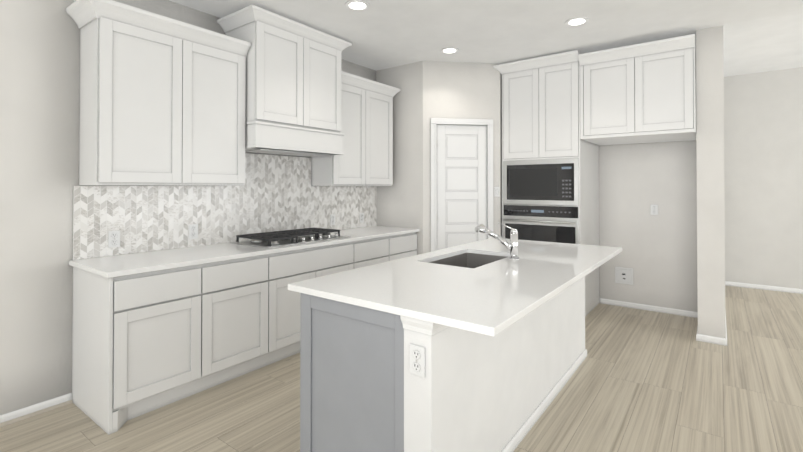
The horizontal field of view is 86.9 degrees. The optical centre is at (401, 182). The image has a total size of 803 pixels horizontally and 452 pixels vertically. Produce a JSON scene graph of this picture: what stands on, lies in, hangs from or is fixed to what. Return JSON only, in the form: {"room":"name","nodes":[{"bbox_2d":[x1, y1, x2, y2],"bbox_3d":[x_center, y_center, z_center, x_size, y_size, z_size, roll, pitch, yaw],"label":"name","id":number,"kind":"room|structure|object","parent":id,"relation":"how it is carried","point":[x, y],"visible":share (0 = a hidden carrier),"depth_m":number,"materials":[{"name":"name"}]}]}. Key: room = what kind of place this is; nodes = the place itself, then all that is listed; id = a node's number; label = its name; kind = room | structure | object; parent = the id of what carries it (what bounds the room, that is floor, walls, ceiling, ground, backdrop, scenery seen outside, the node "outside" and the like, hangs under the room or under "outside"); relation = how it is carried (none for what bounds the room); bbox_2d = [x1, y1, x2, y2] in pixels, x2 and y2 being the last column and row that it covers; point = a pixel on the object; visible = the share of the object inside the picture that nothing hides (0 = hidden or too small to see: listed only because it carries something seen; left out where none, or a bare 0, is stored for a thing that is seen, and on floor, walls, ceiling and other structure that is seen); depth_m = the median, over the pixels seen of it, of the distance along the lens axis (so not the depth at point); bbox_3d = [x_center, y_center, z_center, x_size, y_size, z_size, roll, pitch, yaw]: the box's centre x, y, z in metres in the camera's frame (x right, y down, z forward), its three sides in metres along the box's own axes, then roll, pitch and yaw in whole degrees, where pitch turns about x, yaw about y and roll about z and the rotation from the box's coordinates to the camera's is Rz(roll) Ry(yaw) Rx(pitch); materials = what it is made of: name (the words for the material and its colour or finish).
{"room":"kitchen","nodes":[
{"label":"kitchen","id":0,"kind":"room"},
{"bbox_2d":[0,0,375,414],"bbox_3d":[-2.159,0.008,2.817,0.120,2.815,9.310,0,-1,37],"label":"wall","id":1,"kind":"structure","parent":0,"point":[39,99],"depth_m":2.62,"materials":[{"name":"beige paint"}]},
{"bbox_2d":[0,393,72,426],"bbox_3d":[-3.459,1.367,0.941,0.028,0.060,4.468,0,-1,37],"label":"baseboard","id":2,"kind":"structure","parent":1,"relation":"attached to","point":[33,410],"depth_m":2.58,"materials":[{"name":"white wood"}]},
{"bbox_2d":[108,230,119,247],"bbox_3d":[-1.980,0.386,2.924,0.009,0.115,0.072,0,-1,37],"label":"electrical outlet","id":3,"kind":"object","parent":1,"relation":"attached to","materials":[{"name":"plastic"}]},
{"bbox_2d":[66,0,250,185],"bbox_3d":[-1.678,-0.550,3.043,0.383,1.135,1.096,0,-1,37],"label":"upper cabinet","id":4,"kind":"object","parent":1,"relation":"attached to","point":[163,100],"visible":1,"depth_m":2.86,"materials":[{"name":"white paint"}]},
{"bbox_2d":[189,224,197,238],"bbox_3d":[-1.651,0.386,3.364,0.009,0.115,0.072,0,-1,37],"label":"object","id":5,"kind":"structure","parent":1,"relation":"attached to","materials":[{"name":"plastic"}]},
{"bbox_2d":[217,5,351,156],"bbox_3d":[-1.016,-0.815,3.829,0.506,1.091,1.100,0,-1,37],"label":"upper cabinet","id":6,"kind":"object","parent":1,"relation":"attached to","point":[293,87],"visible":0.94,"depth_m":3.60,"materials":[{"name":"white paint"}]},
{"bbox_2d":[330,214,334,224],"bbox_3d":[-0.741,0.397,4.582,0.009,0.115,0.072,0,-1,37],"label":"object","id":7,"kind":"structure","parent":1,"relation":"attached to","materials":[{"name":"plastic"}]},
{"bbox_2d":[311,71,400,185],"bbox_3d":[-0.470,-0.534,4.660,0.383,1.135,1.032,0,-1,37],"label":"upper cabinet","id":8,"kind":"object","parent":1,"relation":"attached to","point":[366,159],"visible":0.81,"depth_m":4.50,"materials":[{"name":"white paint"}]},
{"bbox_2d":[360,213,363,222],"bbox_3d":[-0.463,0.406,4.954,0.009,0.115,0.072,0,-1,37],"label":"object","id":9,"kind":"structure","parent":1,"relation":"attached to","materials":[{"name":"plastic"}]},
{"bbox_2d":[376,61,422,254],"bbox_3d":[-0.006,0.029,5.022,0.690,2.815,0.100,0,-1,37],"label":"wall","id":10,"kind":"structure","parent":0,"point":[400,202],"depth_m":4.92,"materials":[{"name":"beige paint"}]},
{"bbox_2d":[0,285,802,451],"bbox_3d":[1.707,1.450,1.194,8.240,0.100,11.360,0,-1,37],"label":"floor","id":11,"kind":"structure","parent":0,"point":[639,380],"depth_m":2.71,"materials":[{"name":"brown wood"}]},
{"bbox_2d":[70,261,216,434],"bbox_3d":[-1.704,0.973,2.798,0.618,0.884,0.600,0,-1,37],"label":"base cabinet","id":12,"kind":"object","parent":11,"relation":"on","point":[180,292],"depth_m":2.58,"materials":[{"name":"white paint"}]},
{"bbox_2d":[69,225,419,276],"bbox_3d":[-0.970,0.524,3.761,0.646,0.030,3.059,0,-1,37],"label":"countertop","id":13,"kind":"structure","parent":12,"relation":"on","point":[121,264],"depth_m":3.11,"materials":[{"name":"white stone"}]},
{"bbox_2d":[213,253,280,386],"bbox_3d":[-1.410,0.977,3.191,0.618,0.884,0.661,0,-1,37],"label":"base cabinet","id":14,"kind":"object","parent":11,"relation":"on","point":[248,288],"depth_m":3.08,"materials":[{"name":"white paint"}]},
{"bbox_2d":[281,241,356,359],"bbox_3d":[-0.994,0.982,3.747,0.618,0.884,1.010,0,-1,37],"label":"base cabinet","id":15,"kind":"object","parent":11,"relation":"on","point":[302,264],"depth_m":3.46,"materials":[{"name":"white paint"}]},
{"bbox_2d":[357,237,392,267],"bbox_3d":[-0.554,0.988,4.336,0.618,0.884,0.600,0,-1,37],"label":"base cabinet","id":16,"kind":"object","parent":11,"relation":"on","point":[379,250],"depth_m":4.22,"materials":[{"name":"white paint"}]},
{"bbox_2d":[393,233,416,259],"bbox_3d":[-0.220,0.992,4.783,0.618,0.884,0.516,0,-1,37],"label":"base cabinet","id":17,"kind":"object","parent":11,"relation":"on","point":[405,244],"depth_m":4.61,"materials":[{"name":"white paint"}]},
{"bbox_2d":[291,278,586,451],"bbox_3d":[0.504,0.973,2.767,0.806,0.884,2.365,0,-1,37],"label":"kitchen island","id":18,"kind":"object","parent":11,"relation":"on","point":[477,346],"depth_m":1.92,"materials":[{"name":"white paint"}]},
{"bbox_2d":[288,238,621,337],"bbox_3d":[0.587,0.514,2.697,1.084,0.030,2.371,0,-1,37],"label":"island countertop","id":19,"kind":"structure","parent":18,"relation":"on","point":[486,286],"depth_m":2.10,"materials":[{"name":"white stone"}]},
{"bbox_2d":[475,222,518,259],"bbox_3d":[0.635,0.383,2.848,0.316,0.235,0.062,0,-1,37],"label":"faucet","id":20,"kind":"object","parent":19,"relation":"on","point":[512,246],"depth_m":2.77,"materials":[{"name":"silver metal"}]},
{"bbox_2d":[493,50,599,316],"bbox_3d":[1.714,0.040,4.990,0.936,2.793,0.944,0,-1,37],"label":"tall cabinet","id":21,"kind":"object","parent":11,"relation":"on","point":[550,175],"visible":0.79,"depth_m":4.64,"materials":[{"name":"white paint"}]},
{"bbox_2d":[503,204,578,243],"bbox_3d":[1.577,0.602,4.736,0.830,0.713,0.374,0,-1,37],"label":"wall oven","id":22,"kind":"object","parent":21,"relation":"in","point":[559,223],"depth_m":4.60,"materials":[{"name":"silver metal"}]},
{"bbox_2d":[503,158,578,205],"bbox_3d":[1.596,-0.007,4.767,0.830,0.493,0.312,0,-1,37],"label":"microwave","id":23,"kind":"object","parent":21,"relation":"in","point":[526,181],"depth_m":4.63,"materials":[{"name":"silver metal"}]},
{"bbox_2d":[423,61,499,252],"bbox_3d":[0.684,0.028,4.895,0.912,2.815,0.110,0,-1,-8],"label":"wall","id":24,"kind":"structure","parent":0,"point":[457,90],"depth_m":4.84,"materials":[{"name":"beige paint"}]},
{"bbox_2d":[431,118,492,251],"bbox_3d":[0.685,0.351,4.881,0.736,2.168,0.132,0,-1,-8],"label":"door frame","id":25,"kind":"structure","parent":24,"relation":"attached to","point":[435,122],"depth_m":4.82,"materials":[{"name":"white wood"}]},
{"bbox_2d":[437,125,486,249],"bbox_3d":[0.690,0.380,4.860,0.459,2.086,0.454,0,-1,37],"label":"pantry door","id":26,"kind":"structure","parent":24,"relation":"in","point":[461,182],"depth_m":4.85,"materials":[{"name":"white wood"}]},
{"bbox_2d":[494,187,499,196],"bbox_3d":[1.104,0.100,4.896,0.051,0.115,0.051,0,-1,37],"label":"light switch","id":27,"kind":"object","parent":24,"relation":"attached to","point":[496,191],"visible":1,"depth_m":4.89,"materials":[{"name":"plastic"}]},
{"bbox_2d":[169,0,802,76],"bbox_3d":[1.707,-1.533,1.223,8.240,0.235,11.360,0,-1,37],"label":"ceiling","id":28,"kind":"structure","parent":0,"point":[759,36],"depth_m":3.79,"materials":[{"name":"paint"}]},
{"bbox_2d":[345,0,369,10],"bbox_3d":[-0.345,-1.391,3.321,0.192,0.008,0.192,0,-1,37],"label":"recessed light","id":29,"kind":"object","parent":28,"relation":"in","point":[358,5],"visible":1,"depth_m":3.31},
{"bbox_2d":[440,47,458,53],"bbox_3d":[0.501,-1.380,4.419,0.192,0.008,0.192,0,-1,37],"label":"recessed light","id":30,"kind":"object","parent":28,"relation":"in","point":[448,50],"visible":1,"depth_m":4.40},
{"bbox_2d":[565,17,588,25],"bbox_3d":[1.509,-1.387,3.647,0.192,0.008,0.192,0,-1,37],"label":"recessed light","id":31,"kind":"object","parent":28,"relation":"in","point":[576,21],"visible":1,"depth_m":3.63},
{"bbox_2d":[500,73,501,236],"bbox_3d":[1.404,0.032,5.338,0.100,2.815,1.005,0,-1,37],"label":"wall","id":32,"kind":"structure","parent":0,"point":[501,154],"depth_m":4.93,"materials":[{"name":"beige paint"}]},
{"bbox_2d":[599,140,697,311],"bbox_3d":[1.921,0.034,5.504,3.200,2.815,0.120,0,-1,37],"label":"wall","id":33,"kind":"structure","parent":0,"point":[658,254],"depth_m":4.76,"materials":[{"name":"beige paint"}]},
{"bbox_2d":[615,267,632,284],"bbox_3d":[2.575,1.075,4.908,0.190,0.190,0.034,0,-1,37],"label":"outlet box","id":34,"kind":"object","parent":33,"relation":"attached to","point":[623,275],"visible":1,"depth_m":4.91,"materials":[{"name":"plastic"}]},
{"bbox_2d":[578,34,695,145],"bbox_3d":[2.485,-0.884,4.423,0.983,0.860,0.944,0,-1,37],"label":"upper cabinet","id":35,"kind":"object","parent":33,"relation":"attached to","point":[639,93],"visible":1,"depth_m":4.09,"materials":[{"name":"white paint"}]},
{"bbox_2d":[599,298,697,317],"bbox_3d":[2.759,1.404,4.783,1.010,0.060,0.012,0,-1,37],"label":"baseboard","id":36,"kind":"structure","parent":33,"relation":"attached to","point":[601,300],"depth_m":4.76,"materials":[{"name":"white wood"}]},
{"bbox_2d":[650,204,657,214],"bbox_3d":[2.827,0.299,4.743,0.072,0.115,0.009,0,-1,37],"label":"outlet","id":37,"kind":"object","parent":33,"relation":"attached to","point":[653,209],"visible":1,"depth_m":4.74,"materials":[{"name":"plastic"}]},
{"bbox_2d":[696,26,725,338],"bbox_3d":[3.618,0.028,4.935,0.200,2.815,2.860,0,-1,37],"label":"wall","id":38,"kind":"structure","parent":0,"point":[710,179],"depth_m":3.79,"materials":[{"name":"beige paint"}]},
{"bbox_2d":[696,316,699,340],"bbox_3d":[2.904,1.398,4.144,0.012,0.060,0.782,0,-1,37],"label":"baseboard","id":39,"kind":"structure","parent":38,"relation":"attached to","point":[697,335],"depth_m":3.83,"materials":[{"name":"white wood"}]},
{"bbox_2d":[724,310,726,345],"bbox_3d":[3.693,1.405,4.846,0.012,0.060,2.852,0,-1,37],"label":"baseboard","id":40,"kind":"structure","parent":38,"relation":"attached to","point":[725,340],"depth_m":3.80,"materials":[{"name":"white wood"}]},
{"bbox_2d":[724,67,802,288],"bbox_3d":[6.401,-0.041,4.717,4.920,2.950,0.120,0,-1,37],"label":"wall","id":41,"kind":"structure","parent":0,"point":[763,150],"depth_m":5.75,"materials":[{"name":"paint"}]},
{"bbox_2d":[725,281,802,293],"bbox_3d":[6.381,1.403,4.635,4.570,0.060,0.012,0,-1,37],"label":"baseboard","id":42,"kind":"structure","parent":41,"relation":"attached to","point":[746,285],"depth_m":5.73,"materials":[{"name":"white wood"}]}
]}

